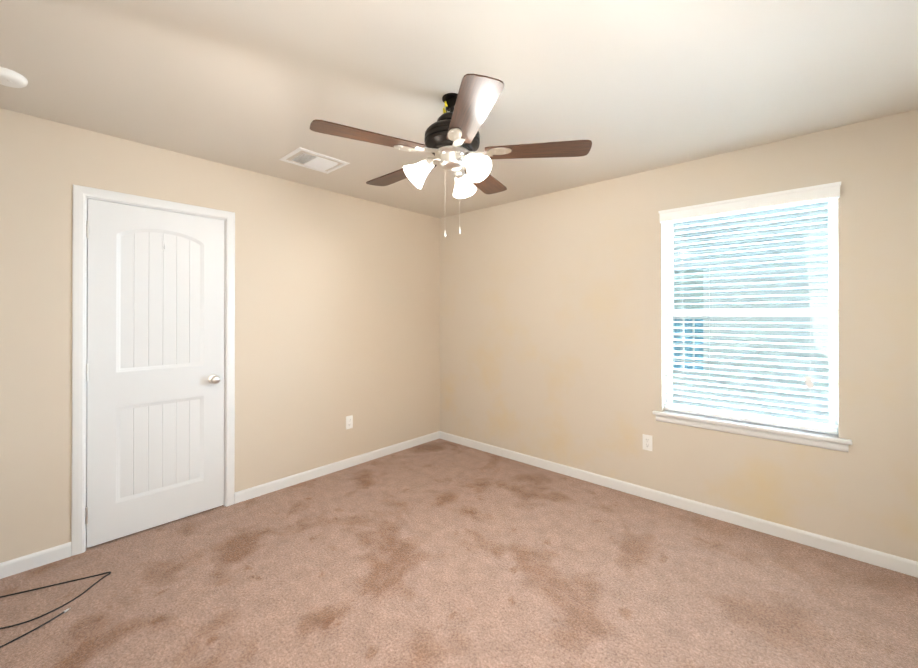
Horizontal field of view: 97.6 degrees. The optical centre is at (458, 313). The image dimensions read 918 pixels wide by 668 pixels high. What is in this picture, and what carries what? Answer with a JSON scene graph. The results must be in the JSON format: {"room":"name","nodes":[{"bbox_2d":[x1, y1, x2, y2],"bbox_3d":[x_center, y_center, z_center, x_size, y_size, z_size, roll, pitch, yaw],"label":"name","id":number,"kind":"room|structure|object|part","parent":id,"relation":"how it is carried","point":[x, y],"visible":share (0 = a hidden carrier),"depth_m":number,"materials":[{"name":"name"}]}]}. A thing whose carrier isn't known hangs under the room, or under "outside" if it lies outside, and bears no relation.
{"room":"empty bedroom","nodes":[
{"label":"empty bedroom","id":0,"kind":"room"},
{"bbox_2d":[0,108,439,562],"bbox_3d":[-1.465,0.154,3.196,0.140,2.440,3.880,0,0,42],"label":"wall","id":1,"kind":"structure","parent":0,"point":[337,309],"depth_m":3.04,"materials":[{"name":"paint"}]},
{"bbox_2d":[0,542,70,578],"bbox_3d":[-2.404,1.331,2.046,0.012,0.078,0.619,0,0,42],"label":"baseboard","id":2,"kind":"structure","parent":1,"relation":"attached to","point":[37,559],"depth_m":2.17,"materials":[{"name":"white wood"}]},
{"bbox_2d":[71,184,234,555],"bbox_3d":[-1.953,0.319,2.632,0.136,2.107,0.850,0,0,42],"label":"door frame","id":3,"kind":"structure","parent":1,"relation":"attached to","point":[82,195],"depth_m":2.32,"materials":[{"name":"white wood"}]},
{"bbox_2d":[85,199,224,547],"bbox_3d":[-1.907,0.345,2.586,0.102,2.030,0.728,0,0,42],"label":"door","id":4,"kind":"structure","parent":1,"relation":"in","point":[155,372],"depth_m":2.56,"materials":[{"name":"white wood"}]},
{"bbox_2d":[234,431,439,503],"bbox_3d":[-0.928,1.337,3.670,0.012,0.078,2.069,0,0,42],"label":"baseboard","id":5,"kind":"structure","parent":1,"relation":"attached to","point":[243,495],"depth_m":3.44,"materials":[{"name":"white wood"}]},
{"bbox_2d":[346,415,352,428],"bbox_3d":[-0.986,0.976,3.612,0.008,0.115,0.070,0,0,42],"label":"outlet","id":6,"kind":"object","parent":1,"relation":"attached to","point":[349,422],"visible":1,"depth_m":3.61,"materials":[{"name":"white plastic"}]},
{"bbox_2d":[0,438,917,667],"bbox_3d":[-0.007,1.420,1.867,4.040,0.100,3.880,0,0,42],"label":"floor","id":7,"kind":"structure","parent":0,"point":[439,553],"depth_m":2.01,"materials":[{"name":"carpet"}]},
{"bbox_2d":[0,572,110,647],"bbox_3d":[-2.052,1.365,1.825,0.636,0.010,0.729,0,0,42],"label":"power cord","id":8,"kind":"object","parent":7,"relation":"on","point":[66,610],"visible":1,"depth_m":1.89,"materials":[{"name":"black rubber"}]},
{"bbox_2d":[0,0,917,217],"bbox_3d":[-0.007,-1.120,1.876,4.040,0.100,3.880,0,0,42],"label":"ceiling","id":9,"kind":"structure","parent":0,"point":[628,87],"depth_m":1.81,"materials":[{"name":"paint"}]},
{"bbox_2d":[0,67,27,87],"bbox_3d":[-2.028,-1.073,1.794,0.140,0.080,0.140,0,0,42],"label":"smoke detector","id":10,"kind":"object","parent":9,"relation":"attached to","point":[10,78],"visible":0.79,"depth_m":1.79,"materials":[{"name":"white plastic"}]},
{"bbox_2d":[279,147,349,173],"bbox_3d":[-1.008,-1.062,2.809,0.301,0.014,0.366,0,0,42],"label":"ceiling vent","id":11,"kind":"object","parent":9,"relation":"in","point":[317,163],"visible":0.96,"depth_m":2.80,"materials":[{"name":"white metal"}]},
{"bbox_2d":[310,74,591,236],"bbox_3d":[-0.067,-0.725,2.027,1.241,0.689,1.291,0,0,42],"label":"fan","id":12,"kind":"object","parent":9,"relation":"hanging from","point":[452,139],"visible":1,"depth_m":1.89,"materials":[{"name":"brown wood"}]},
{"bbox_3d":[-0.005,-0.682,1.980,0.417,0.134,0.439,0,0,42],"label":"lamp shade","id":13,"kind":"part","parent":12,"relation":"part of","materials":[{"name":"white glass"}]},
{"bbox_2d":[440,109,917,561],"bbox_3d":[1.288,0.154,3.208,3.920,2.440,0.160,0,0,42],"label":"wall","id":14,"kind":"structure","parent":0,"point":[552,326],"depth_m":2.94,"materials":[{"name":"paint"}]},
{"bbox_2d":[643,434,651,450],"bbox_3d":[1.402,0.959,2.988,0.070,0.115,0.008,0,0,42],"label":"outlet","id":15,"kind":"object","parent":14,"relation":"attached to","point":[647,442],"visible":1,"depth_m":2.98,"materials":[{"name":"white plastic"}]},
{"bbox_2d":[440,431,917,577],"bbox_3d":[1.186,1.335,3.180,3.800,0.078,0.012,0,0,42],"label":"baseboard","id":16,"kind":"structure","parent":14,"relation":"attached to","point":[814,540],"depth_m":2.67,"materials":[{"name":"white wood"}]},
{"bbox_2d":[652,197,851,451],"bbox_3d":[1.863,0.023,2.655,1.045,1.522,0.197,0,0,42],"label":"window","id":17,"kind":"structure","parent":14,"relation":"in","point":[833,268],"depth_m":2.58,"materials":[{"name":"white plastic"}]},
{"bbox_2d":[658,182,840,433],"bbox_3d":[1.839,-0.024,2.628,0.961,1.444,0.114,0,0,42],"label":"window blinds","id":18,"kind":"object","parent":17,"relation":"attached to","point":[806,194],"visible":0.96,"depth_m":2.57,"materials":[{"name":"white plastic"}]},
{"bbox_2d":[672,199,828,423],"bbox_3d":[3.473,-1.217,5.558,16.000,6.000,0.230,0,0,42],"label":"window glass","id":19,"kind":"object","parent":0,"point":[733,284],"depth_m":5.14,"materials":[{"name":"clear glass"}]}
]}

